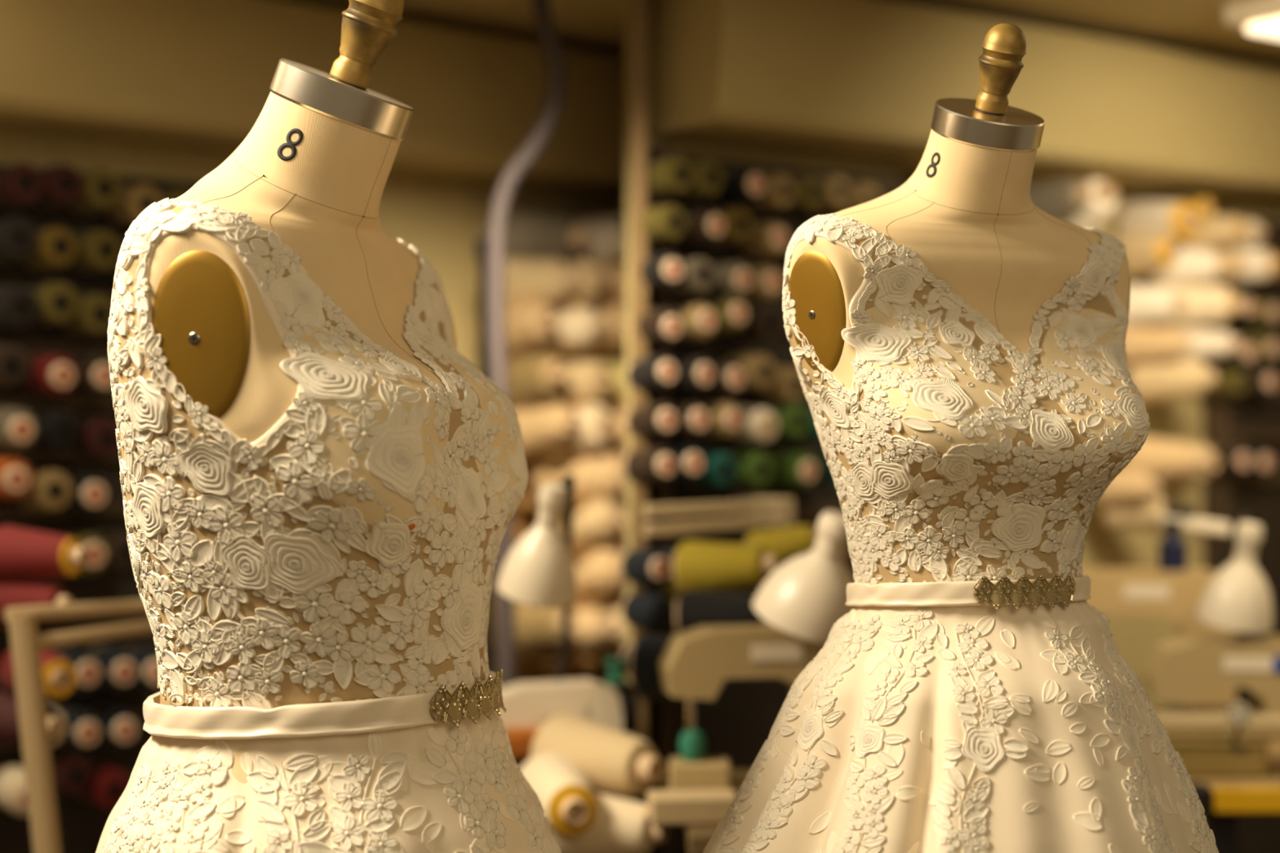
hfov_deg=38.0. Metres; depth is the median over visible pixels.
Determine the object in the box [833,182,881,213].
thread spool
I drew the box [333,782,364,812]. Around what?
flower
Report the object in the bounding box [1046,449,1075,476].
flower
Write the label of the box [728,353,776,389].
thread spool
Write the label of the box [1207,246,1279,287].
thread cone
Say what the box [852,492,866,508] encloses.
flower
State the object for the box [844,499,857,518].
flower
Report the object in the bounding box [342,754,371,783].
flower
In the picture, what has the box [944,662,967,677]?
flower
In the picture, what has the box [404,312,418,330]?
flower
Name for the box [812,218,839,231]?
flower
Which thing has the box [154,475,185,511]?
flower
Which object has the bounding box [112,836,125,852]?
flower
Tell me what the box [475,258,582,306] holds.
thread cone
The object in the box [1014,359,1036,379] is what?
flower
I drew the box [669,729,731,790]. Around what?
cushion
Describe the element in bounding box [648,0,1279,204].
soffit
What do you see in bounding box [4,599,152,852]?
frame
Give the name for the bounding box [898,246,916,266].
flower
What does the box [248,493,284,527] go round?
flower
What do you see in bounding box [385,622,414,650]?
flower
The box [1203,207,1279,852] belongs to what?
rack
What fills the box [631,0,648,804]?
post
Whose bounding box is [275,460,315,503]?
flower
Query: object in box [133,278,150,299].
flower
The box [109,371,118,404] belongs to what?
flower
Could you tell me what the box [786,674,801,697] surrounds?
flower
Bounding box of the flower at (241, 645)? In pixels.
[227,631,255,665]
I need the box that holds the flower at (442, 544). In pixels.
[428,530,455,568]
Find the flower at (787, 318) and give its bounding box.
[782,315,791,340]
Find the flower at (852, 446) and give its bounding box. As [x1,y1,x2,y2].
[844,438,861,463]
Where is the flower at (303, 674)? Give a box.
[288,660,319,688]
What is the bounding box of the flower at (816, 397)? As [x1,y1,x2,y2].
[810,391,823,415]
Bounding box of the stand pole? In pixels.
[476,236,493,671]
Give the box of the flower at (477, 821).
[463,807,492,839]
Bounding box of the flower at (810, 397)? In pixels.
[805,392,814,410]
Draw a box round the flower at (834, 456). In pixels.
[827,449,842,477]
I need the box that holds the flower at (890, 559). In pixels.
[880,550,900,571]
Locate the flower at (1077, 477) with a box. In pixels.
[1068,469,1093,487]
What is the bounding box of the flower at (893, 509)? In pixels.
[884,500,906,519]
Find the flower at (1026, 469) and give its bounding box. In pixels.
[1017,460,1037,479]
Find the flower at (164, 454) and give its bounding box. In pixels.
[149,439,179,476]
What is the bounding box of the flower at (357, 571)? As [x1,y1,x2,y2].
[345,560,372,583]
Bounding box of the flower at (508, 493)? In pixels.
[500,484,518,516]
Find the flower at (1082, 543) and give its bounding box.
[1080,541,1084,565]
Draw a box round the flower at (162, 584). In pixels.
[150,573,174,608]
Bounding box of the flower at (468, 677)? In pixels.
[454,671,475,687]
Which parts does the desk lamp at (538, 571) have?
lamp shade, arm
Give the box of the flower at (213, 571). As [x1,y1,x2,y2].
[202,560,225,585]
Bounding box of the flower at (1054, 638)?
[1044,628,1068,648]
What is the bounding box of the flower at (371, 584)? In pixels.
[357,569,390,598]
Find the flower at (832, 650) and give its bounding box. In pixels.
[822,639,841,661]
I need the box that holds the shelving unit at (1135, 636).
[625,0,1279,800]
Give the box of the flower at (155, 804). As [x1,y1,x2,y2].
[144,793,166,822]
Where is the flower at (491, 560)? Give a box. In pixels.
[486,555,495,582]
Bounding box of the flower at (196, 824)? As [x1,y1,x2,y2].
[184,812,209,836]
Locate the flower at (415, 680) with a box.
[403,667,436,695]
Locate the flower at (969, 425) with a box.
[955,412,987,439]
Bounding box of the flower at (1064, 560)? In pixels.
[1057,553,1072,574]
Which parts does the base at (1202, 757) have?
lid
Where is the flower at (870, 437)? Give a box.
[861,428,879,453]
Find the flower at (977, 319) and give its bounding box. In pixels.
[970,311,989,326]
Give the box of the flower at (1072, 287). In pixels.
[1064,276,1079,295]
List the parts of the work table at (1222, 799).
leg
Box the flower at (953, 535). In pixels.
[942,524,965,548]
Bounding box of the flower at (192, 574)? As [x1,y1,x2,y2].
[179,561,205,593]
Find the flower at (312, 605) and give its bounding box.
[294,587,333,622]
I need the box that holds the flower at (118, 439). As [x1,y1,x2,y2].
[115,428,121,460]
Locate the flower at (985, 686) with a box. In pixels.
[974,675,1004,697]
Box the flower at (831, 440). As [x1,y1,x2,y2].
[825,434,837,457]
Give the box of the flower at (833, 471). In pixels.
[830,467,838,487]
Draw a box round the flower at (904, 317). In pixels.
[893,306,917,328]
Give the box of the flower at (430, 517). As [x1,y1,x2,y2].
[419,506,441,542]
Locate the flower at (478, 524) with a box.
[471,516,486,548]
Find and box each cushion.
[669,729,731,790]
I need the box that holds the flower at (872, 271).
[862,263,879,279]
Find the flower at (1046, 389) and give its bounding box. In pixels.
[1036,379,1061,400]
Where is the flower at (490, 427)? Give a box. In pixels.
[481,418,498,447]
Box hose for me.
[486,0,566,687]
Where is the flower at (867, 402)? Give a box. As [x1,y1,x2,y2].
[861,395,877,414]
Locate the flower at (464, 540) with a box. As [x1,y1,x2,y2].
[454,530,474,564]
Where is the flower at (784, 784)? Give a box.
[774,770,791,793]
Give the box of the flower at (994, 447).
[983,436,1006,464]
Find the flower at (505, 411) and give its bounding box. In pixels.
[497,391,514,419]
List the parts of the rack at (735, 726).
peg rail, peg rail, peg rail, peg rail, peg rail, peg rail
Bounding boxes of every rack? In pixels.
[0,164,195,852]
[648,144,914,852]
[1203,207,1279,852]
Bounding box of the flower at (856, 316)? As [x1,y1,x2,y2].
[849,309,871,323]
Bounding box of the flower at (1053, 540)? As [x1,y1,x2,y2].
[1044,530,1062,553]
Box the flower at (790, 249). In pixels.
[784,236,794,262]
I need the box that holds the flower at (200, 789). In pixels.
[189,778,212,805]
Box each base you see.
[647,788,736,825]
[1169,737,1271,777]
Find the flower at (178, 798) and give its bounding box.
[164,785,191,817]
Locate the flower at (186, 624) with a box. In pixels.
[173,611,199,644]
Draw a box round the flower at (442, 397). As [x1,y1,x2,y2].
[435,384,454,404]
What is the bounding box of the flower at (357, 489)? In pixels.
[346,478,375,501]
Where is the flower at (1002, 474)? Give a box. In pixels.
[991,464,1023,485]
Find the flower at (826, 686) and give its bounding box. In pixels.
[817,677,836,697]
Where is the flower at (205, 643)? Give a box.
[191,630,219,663]
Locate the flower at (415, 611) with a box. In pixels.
[400,596,430,628]
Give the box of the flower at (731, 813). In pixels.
[725,800,737,818]
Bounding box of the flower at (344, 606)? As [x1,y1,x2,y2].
[326,588,366,624]
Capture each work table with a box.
[684,824,718,852]
[1190,739,1279,852]
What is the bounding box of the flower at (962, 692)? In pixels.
[951,682,975,702]
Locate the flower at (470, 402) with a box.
[461,393,480,435]
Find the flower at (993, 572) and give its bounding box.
[980,564,1010,580]
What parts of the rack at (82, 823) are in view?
peg rail, peg rail, peg rail, peg rail, peg rail, peg rail, peg rail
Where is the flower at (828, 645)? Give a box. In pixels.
[822,632,833,649]
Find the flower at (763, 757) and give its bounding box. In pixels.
[755,746,770,768]
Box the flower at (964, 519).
[953,508,982,530]
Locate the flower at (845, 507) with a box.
[841,502,848,522]
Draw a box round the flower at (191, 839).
[178,826,204,852]
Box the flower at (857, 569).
[852,564,862,582]
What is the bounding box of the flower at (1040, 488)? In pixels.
[1031,479,1056,498]
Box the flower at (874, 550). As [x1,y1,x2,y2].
[865,541,884,561]
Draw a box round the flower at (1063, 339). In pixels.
[1053,329,1077,348]
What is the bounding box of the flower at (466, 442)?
[457,434,475,462]
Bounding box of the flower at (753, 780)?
[744,772,760,793]
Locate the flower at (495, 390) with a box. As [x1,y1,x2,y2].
[484,377,505,395]
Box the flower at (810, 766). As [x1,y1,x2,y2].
[798,754,826,778]
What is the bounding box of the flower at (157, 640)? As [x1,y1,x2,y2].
[153,636,161,662]
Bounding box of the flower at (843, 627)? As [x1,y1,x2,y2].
[834,612,852,638]
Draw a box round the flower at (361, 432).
[342,413,385,452]
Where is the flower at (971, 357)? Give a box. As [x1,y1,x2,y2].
[962,347,986,366]
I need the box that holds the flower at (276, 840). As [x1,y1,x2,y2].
[263,827,293,852]
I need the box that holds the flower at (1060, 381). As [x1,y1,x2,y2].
[1049,371,1075,391]
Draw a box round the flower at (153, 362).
[145,346,167,370]
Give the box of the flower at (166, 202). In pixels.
[160,198,179,207]
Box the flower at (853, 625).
[845,617,862,637]
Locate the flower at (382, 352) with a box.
[377,346,395,357]
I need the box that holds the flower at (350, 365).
[338,354,374,376]
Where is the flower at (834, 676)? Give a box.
[826,668,843,684]
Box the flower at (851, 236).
[843,228,863,244]
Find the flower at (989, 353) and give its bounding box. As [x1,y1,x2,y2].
[980,343,999,362]
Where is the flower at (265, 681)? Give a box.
[252,667,283,694]
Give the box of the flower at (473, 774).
[459,760,486,796]
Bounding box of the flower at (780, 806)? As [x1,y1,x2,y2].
[768,794,792,821]
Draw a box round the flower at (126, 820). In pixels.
[116,795,136,829]
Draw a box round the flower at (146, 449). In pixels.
[137,440,155,467]
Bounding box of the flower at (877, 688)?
[869,680,887,699]
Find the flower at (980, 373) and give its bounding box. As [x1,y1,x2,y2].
[969,363,995,383]
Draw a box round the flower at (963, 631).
[955,622,979,639]
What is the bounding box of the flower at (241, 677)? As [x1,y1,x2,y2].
[226,662,257,693]
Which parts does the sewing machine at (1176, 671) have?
panel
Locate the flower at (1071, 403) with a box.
[1060,392,1086,414]
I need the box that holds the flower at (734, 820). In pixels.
[724,809,743,831]
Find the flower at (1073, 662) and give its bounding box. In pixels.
[1064,653,1087,672]
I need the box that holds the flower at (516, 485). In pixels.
[511,480,521,503]
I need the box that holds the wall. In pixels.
[0,128,625,799]
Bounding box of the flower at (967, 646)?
[956,635,988,658]
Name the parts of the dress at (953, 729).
skirt lace stem, skirt lace stem, skirt lace stem, skirt lace stem, skirt lace stem, skirt lace stem, lace stem, skirt lace stem, lace stem, skirt lace stem, skirt lace stem, lace stem, skirt lace stem, lace stem, skirt lace stem, lace stem, lace stem, lace stem, skirt lace stem, lace stem, skirt lace stem, lace stem, skirt lace stem, skirt lace stem, lace stem, lace stem, lace stem, lace stem, lace stem, lace stem, skirt lace stem, lace stem, skirt lace stem, skirt lace stem, skirt lace stem, skirt lace stem, skirt lace stem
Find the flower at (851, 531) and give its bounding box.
[845,526,856,551]
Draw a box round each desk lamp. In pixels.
[496,475,575,680]
[752,508,854,644]
[1196,512,1273,634]
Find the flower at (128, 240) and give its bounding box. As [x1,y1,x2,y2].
[119,220,134,252]
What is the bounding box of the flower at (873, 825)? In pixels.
[862,813,885,839]
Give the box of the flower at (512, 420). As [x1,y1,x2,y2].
[506,415,518,443]
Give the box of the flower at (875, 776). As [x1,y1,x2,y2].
[862,764,888,791]
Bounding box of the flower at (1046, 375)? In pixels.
[1039,368,1058,382]
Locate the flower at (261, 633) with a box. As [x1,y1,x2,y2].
[246,617,277,649]
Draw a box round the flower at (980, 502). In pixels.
[968,491,998,513]
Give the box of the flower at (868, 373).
[861,366,879,381]
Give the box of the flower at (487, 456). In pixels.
[476,445,498,476]
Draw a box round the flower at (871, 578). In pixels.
[862,572,877,585]
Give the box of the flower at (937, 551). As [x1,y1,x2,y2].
[928,542,949,559]
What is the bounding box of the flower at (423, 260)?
[413,248,429,263]
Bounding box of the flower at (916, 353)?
[906,343,929,362]
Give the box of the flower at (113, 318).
[108,302,117,333]
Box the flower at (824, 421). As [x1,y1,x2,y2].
[817,415,831,443]
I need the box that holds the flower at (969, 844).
[960,835,989,852]
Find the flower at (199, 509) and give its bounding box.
[186,496,213,528]
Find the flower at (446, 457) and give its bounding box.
[439,450,453,476]
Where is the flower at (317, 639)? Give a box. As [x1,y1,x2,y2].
[299,622,337,657]
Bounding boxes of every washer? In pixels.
[330,75,366,90]
[976,108,1004,115]
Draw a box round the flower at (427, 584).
[412,568,442,601]
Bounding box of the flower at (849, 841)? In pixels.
[837,829,861,852]
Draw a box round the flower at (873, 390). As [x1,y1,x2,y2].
[861,378,887,402]
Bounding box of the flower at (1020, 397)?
[1008,385,1036,410]
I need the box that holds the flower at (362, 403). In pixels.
[346,386,384,421]
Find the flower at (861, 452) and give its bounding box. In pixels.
[853,444,871,466]
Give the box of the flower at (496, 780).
[485,768,508,794]
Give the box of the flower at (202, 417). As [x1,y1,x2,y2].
[187,402,211,424]
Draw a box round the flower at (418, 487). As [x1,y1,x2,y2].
[406,475,430,513]
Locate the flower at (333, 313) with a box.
[325,299,344,323]
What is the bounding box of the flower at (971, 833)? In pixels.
[957,819,987,848]
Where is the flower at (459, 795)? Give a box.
[443,779,475,815]
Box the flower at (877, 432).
[868,423,885,440]
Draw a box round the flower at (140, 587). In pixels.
[136,583,142,601]
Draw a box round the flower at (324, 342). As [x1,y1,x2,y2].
[313,331,351,354]
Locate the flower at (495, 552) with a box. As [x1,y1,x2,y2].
[493,548,499,574]
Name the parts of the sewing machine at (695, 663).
arm, panel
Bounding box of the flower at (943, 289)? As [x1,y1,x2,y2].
[936,282,951,296]
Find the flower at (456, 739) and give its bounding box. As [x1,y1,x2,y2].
[445,727,467,755]
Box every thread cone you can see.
[0,524,88,582]
[0,581,73,627]
[0,648,77,699]
[0,692,62,749]
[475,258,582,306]
[475,300,557,359]
[480,210,589,260]
[493,601,577,656]
[506,352,567,410]
[515,402,580,457]
[520,751,597,835]
[522,306,608,355]
[529,713,664,796]
[531,608,615,655]
[533,452,625,499]
[536,404,617,457]
[549,360,613,404]
[550,257,609,308]
[552,791,667,852]
[558,499,625,547]
[559,303,625,359]
[563,215,625,265]
[573,546,625,597]
[576,605,625,652]
[586,506,625,546]
[593,586,625,595]
[594,360,625,402]
[598,263,625,303]
[601,407,625,451]
[613,456,625,499]
[629,633,730,700]
[672,540,778,594]
[674,590,767,633]
[744,524,818,566]
[1030,179,1093,221]
[1066,179,1117,228]
[1094,468,1161,509]
[1102,496,1165,532]
[1116,234,1178,278]
[1117,200,1200,244]
[1124,324,1192,365]
[1124,437,1204,480]
[1127,284,1186,327]
[1128,357,1216,403]
[1144,245,1226,287]
[1151,283,1242,328]
[1157,438,1219,485]
[1174,196,1214,223]
[1180,214,1250,248]
[1180,327,1238,359]
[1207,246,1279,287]
[1213,250,1244,279]
[1214,219,1266,248]
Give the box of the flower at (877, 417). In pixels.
[865,404,891,431]
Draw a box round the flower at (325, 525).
[307,507,352,543]
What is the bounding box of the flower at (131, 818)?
[121,808,142,839]
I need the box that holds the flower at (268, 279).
[260,271,276,292]
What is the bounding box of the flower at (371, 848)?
[366,844,394,852]
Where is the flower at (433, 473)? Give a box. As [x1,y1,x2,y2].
[424,465,442,499]
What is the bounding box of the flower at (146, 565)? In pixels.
[138,557,155,595]
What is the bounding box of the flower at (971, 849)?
[968,846,986,852]
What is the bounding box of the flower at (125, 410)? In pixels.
[116,401,133,437]
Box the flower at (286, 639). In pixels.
[271,624,301,659]
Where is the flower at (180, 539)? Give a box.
[163,522,197,562]
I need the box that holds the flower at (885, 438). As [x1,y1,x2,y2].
[875,429,895,450]
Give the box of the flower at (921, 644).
[912,635,932,653]
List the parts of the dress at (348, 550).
lace stem, lace stem, lace stem, skirt lace stem, lace stem, lace stem, lace stem, skirt lace stem, lace stem, lace stem, skirt lace stem, lace stem, lace stem, lace stem, lace stem, lace stem, lace stem, lace stem, lace stem, lace stem, lace stem, lace stem, lace stem, skirt lace stem, lace stem, lace stem, lace stem, lace stem, lace stem, lace stem, lace stem, lace stem, skirt lace stem, lace stem, lace stem, lace stem, lace stem, lace stem, lace stem, lace stem, lace stem, lace stem, lace stem, lace stem, skirt lace stem, lace stem, lace stem, skirt lace stem, lace stem, lace stem, skirt lace stem, skirt lace stem, skirt lace stem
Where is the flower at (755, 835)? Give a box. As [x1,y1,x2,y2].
[746,820,760,842]
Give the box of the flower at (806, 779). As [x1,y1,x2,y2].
[793,766,821,792]
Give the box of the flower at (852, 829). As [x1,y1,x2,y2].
[843,820,862,839]
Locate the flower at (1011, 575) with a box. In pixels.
[1007,572,1022,580]
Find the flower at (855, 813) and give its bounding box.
[845,803,866,830]
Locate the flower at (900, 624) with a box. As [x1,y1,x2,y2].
[889,613,915,635]
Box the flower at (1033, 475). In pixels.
[1021,463,1048,487]
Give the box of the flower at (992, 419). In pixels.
[979,406,1006,431]
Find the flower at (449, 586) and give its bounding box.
[440,577,458,608]
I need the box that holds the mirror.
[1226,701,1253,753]
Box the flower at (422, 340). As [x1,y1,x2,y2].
[413,331,433,350]
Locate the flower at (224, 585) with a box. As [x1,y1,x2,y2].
[209,571,239,604]
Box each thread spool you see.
[0,162,44,209]
[0,217,37,264]
[0,285,38,328]
[0,345,30,387]
[0,406,38,449]
[0,457,33,499]
[0,765,29,815]
[17,470,72,511]
[21,226,77,271]
[21,353,78,395]
[28,282,79,324]
[30,164,84,209]
[30,408,81,452]
[45,704,66,746]
[50,750,93,795]
[54,707,103,752]
[57,648,104,692]
[61,294,111,336]
[64,471,111,513]
[67,168,121,215]
[67,533,109,575]
[69,230,121,271]
[71,355,111,396]
[71,417,118,457]
[77,761,128,808]
[88,705,140,749]
[89,644,140,690]
[94,530,132,572]
[106,184,161,226]
[126,647,159,690]
[157,188,188,199]
[619,548,672,586]
[620,591,674,631]
[621,643,632,677]
[622,447,676,484]
[625,354,679,392]
[625,402,678,439]
[630,307,683,345]
[640,252,684,292]
[641,204,687,244]
[648,156,693,198]
[652,582,679,620]
[660,544,679,581]
[664,445,705,482]
[667,402,710,439]
[668,356,715,394]
[669,257,715,297]
[672,303,718,342]
[675,160,724,201]
[676,208,726,246]
[690,448,737,487]
[697,360,746,398]
[698,401,742,438]
[703,296,749,335]
[705,262,754,298]
[710,207,754,246]
[714,168,765,208]
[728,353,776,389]
[728,448,773,486]
[731,406,778,442]
[733,306,783,342]
[738,221,790,259]
[738,265,782,302]
[746,173,795,210]
[755,365,804,401]
[766,404,809,440]
[769,450,817,487]
[777,175,824,212]
[779,223,802,258]
[794,406,819,441]
[804,452,835,488]
[807,174,852,214]
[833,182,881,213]
[1173,438,1210,449]
[1207,368,1247,396]
[1213,332,1242,358]
[1213,448,1249,475]
[1216,339,1255,365]
[1231,293,1255,319]
[1236,446,1271,474]
[1239,299,1279,324]
[1240,333,1279,359]
[1240,368,1275,394]
[1245,224,1268,248]
[1247,271,1279,284]
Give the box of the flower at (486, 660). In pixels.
[484,651,488,666]
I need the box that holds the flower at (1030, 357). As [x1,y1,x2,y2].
[1024,351,1037,364]
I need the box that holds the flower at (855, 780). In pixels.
[845,771,864,795]
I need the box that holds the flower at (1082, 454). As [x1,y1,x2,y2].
[1072,444,1093,467]
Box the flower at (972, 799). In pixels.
[963,790,986,809]
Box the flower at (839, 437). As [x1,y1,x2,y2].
[832,430,846,453]
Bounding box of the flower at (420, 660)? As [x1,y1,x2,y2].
[407,648,432,675]
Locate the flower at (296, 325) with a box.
[287,315,313,335]
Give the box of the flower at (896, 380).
[886,370,920,391]
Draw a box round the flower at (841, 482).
[835,476,846,498]
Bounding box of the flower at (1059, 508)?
[1047,497,1072,520]
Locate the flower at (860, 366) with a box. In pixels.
[851,359,868,375]
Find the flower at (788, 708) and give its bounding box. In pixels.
[782,693,795,715]
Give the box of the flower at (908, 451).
[895,437,924,464]
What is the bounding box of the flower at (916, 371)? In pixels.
[909,364,933,377]
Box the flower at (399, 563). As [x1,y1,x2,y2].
[388,552,411,575]
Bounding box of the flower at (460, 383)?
[448,371,471,391]
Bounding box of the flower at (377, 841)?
[366,830,397,852]
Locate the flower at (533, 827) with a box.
[524,817,542,849]
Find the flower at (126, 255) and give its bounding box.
[117,234,133,267]
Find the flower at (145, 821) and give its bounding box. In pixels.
[132,808,159,839]
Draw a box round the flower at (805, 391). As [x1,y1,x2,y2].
[800,382,808,401]
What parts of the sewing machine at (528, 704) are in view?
arm, panel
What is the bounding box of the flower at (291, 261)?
[281,248,301,274]
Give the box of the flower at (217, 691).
[204,678,231,706]
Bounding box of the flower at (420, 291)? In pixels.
[414,278,426,302]
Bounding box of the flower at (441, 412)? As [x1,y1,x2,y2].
[433,404,449,439]
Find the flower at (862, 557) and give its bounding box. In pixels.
[854,550,870,573]
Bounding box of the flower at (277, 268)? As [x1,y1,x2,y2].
[268,259,285,278]
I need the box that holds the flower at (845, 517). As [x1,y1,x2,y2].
[842,515,847,534]
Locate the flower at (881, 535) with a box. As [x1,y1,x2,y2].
[868,523,894,550]
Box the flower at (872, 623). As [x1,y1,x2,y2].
[862,613,882,633]
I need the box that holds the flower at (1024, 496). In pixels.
[1016,488,1035,504]
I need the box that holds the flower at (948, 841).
[937,830,960,852]
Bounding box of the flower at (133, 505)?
[127,499,139,528]
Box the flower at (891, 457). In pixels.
[883,448,901,467]
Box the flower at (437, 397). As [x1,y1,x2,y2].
[426,386,447,414]
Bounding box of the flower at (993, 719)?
[979,706,1007,735]
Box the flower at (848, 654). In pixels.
[840,646,856,663]
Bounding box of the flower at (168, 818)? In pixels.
[154,804,182,835]
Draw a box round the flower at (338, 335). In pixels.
[329,326,354,343]
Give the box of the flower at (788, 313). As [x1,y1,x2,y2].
[782,299,795,318]
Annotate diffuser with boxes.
[1245,17,1279,39]
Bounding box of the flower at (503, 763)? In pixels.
[494,750,511,778]
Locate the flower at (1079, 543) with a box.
[1075,539,1083,563]
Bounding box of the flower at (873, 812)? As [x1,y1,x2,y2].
[862,800,885,824]
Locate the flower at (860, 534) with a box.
[851,525,869,551]
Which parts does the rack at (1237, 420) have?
peg rail, peg rail, peg rail, peg rail, peg rail, peg rail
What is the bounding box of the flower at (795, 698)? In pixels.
[786,684,804,708]
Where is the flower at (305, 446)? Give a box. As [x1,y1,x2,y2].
[288,429,325,465]
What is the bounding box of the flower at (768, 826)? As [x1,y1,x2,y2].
[755,814,780,840]
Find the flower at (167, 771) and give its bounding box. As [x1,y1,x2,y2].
[155,760,180,786]
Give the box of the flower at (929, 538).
[915,524,942,555]
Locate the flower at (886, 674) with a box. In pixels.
[877,666,899,683]
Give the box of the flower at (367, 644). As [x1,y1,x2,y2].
[348,625,390,663]
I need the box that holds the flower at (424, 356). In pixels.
[413,351,435,364]
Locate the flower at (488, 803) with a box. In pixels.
[478,793,499,820]
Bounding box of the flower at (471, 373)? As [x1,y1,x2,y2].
[464,365,484,383]
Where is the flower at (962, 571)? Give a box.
[953,562,982,581]
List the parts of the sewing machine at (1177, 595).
panel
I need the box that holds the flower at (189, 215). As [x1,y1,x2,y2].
[181,206,218,224]
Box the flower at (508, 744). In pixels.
[504,728,515,762]
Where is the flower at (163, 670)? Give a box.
[158,665,168,695]
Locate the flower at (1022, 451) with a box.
[1011,440,1034,467]
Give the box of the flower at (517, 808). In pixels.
[505,794,530,825]
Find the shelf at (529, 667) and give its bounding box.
[509,209,625,687]
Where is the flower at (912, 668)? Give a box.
[903,660,927,677]
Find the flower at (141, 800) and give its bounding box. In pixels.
[131,790,152,825]
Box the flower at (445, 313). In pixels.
[440,300,451,319]
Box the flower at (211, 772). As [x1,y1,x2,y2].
[194,755,227,791]
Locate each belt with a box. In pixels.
[142,668,506,739]
[844,572,1090,610]
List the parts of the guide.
arm, post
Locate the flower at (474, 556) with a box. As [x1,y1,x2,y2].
[465,546,484,583]
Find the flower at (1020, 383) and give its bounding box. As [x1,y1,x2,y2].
[1010,373,1035,393]
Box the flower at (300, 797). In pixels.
[282,780,317,817]
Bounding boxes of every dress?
[95,197,561,852]
[702,213,1218,852]
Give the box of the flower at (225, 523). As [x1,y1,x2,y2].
[207,505,244,544]
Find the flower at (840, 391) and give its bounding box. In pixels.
[833,382,847,398]
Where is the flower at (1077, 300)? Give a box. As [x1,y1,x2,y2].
[1069,292,1086,311]
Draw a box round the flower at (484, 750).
[473,739,496,771]
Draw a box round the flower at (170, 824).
[160,814,181,843]
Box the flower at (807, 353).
[804,344,816,358]
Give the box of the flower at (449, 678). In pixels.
[435,670,458,691]
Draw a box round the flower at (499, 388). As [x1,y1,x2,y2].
[486,377,506,396]
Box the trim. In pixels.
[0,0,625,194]
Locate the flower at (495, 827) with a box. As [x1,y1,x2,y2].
[486,817,506,848]
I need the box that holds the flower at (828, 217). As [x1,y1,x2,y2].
[814,213,835,221]
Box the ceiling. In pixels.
[282,0,1279,69]
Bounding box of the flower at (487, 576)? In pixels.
[483,572,493,605]
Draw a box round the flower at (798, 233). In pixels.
[791,225,803,241]
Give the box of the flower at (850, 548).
[848,546,853,559]
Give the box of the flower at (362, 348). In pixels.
[352,339,377,358]
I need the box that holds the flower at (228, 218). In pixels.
[222,212,251,224]
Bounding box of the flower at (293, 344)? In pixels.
[283,336,312,353]
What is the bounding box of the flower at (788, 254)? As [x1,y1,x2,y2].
[785,251,791,267]
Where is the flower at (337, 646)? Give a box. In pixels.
[322,631,353,662]
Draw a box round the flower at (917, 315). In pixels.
[910,308,924,323]
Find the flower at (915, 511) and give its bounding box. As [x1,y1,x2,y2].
[902,498,929,524]
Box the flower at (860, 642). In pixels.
[848,631,874,654]
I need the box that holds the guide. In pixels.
[1158,502,1231,573]
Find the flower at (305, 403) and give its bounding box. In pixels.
[292,391,318,416]
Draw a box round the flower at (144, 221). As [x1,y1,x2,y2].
[131,207,152,231]
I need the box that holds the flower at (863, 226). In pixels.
[848,222,871,233]
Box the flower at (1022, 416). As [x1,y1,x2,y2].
[1013,407,1035,426]
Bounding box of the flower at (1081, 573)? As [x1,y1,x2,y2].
[1079,562,1083,577]
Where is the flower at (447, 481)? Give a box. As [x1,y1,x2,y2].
[439,472,456,508]
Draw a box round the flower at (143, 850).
[140,847,149,852]
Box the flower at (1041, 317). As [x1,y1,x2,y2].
[1033,312,1046,325]
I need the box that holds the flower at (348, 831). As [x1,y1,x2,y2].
[331,814,364,850]
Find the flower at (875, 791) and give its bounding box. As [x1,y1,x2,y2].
[862,778,888,804]
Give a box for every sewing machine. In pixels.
[499,678,638,798]
[657,622,824,793]
[1082,568,1236,705]
[1142,635,1279,740]
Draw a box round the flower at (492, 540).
[485,533,499,564]
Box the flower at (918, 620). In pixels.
[907,608,933,631]
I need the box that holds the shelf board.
[644,495,794,537]
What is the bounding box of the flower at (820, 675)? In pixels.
[814,669,826,688]
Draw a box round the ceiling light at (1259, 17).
[1223,0,1279,39]
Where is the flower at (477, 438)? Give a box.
[468,430,485,458]
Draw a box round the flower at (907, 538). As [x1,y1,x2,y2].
[896,527,919,550]
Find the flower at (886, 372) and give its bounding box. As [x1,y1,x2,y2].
[879,364,902,381]
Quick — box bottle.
[1158,520,1186,571]
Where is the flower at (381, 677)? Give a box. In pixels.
[366,662,400,693]
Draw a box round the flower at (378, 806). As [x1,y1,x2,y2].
[362,790,397,822]
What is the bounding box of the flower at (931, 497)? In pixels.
[920,487,948,507]
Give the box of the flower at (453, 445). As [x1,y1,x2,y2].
[446,438,461,475]
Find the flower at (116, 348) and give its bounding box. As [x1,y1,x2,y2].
[110,342,122,373]
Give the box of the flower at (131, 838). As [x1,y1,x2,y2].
[121,828,142,852]
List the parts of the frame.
leg, rail, rail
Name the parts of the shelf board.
rail, rail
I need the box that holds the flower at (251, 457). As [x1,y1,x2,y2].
[239,445,263,470]
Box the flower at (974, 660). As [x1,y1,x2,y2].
[963,649,993,671]
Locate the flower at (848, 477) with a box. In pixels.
[846,469,856,485]
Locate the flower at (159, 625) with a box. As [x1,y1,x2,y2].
[151,617,168,653]
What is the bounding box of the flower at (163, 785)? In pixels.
[154,776,173,800]
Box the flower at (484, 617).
[481,614,488,647]
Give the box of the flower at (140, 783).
[131,770,147,796]

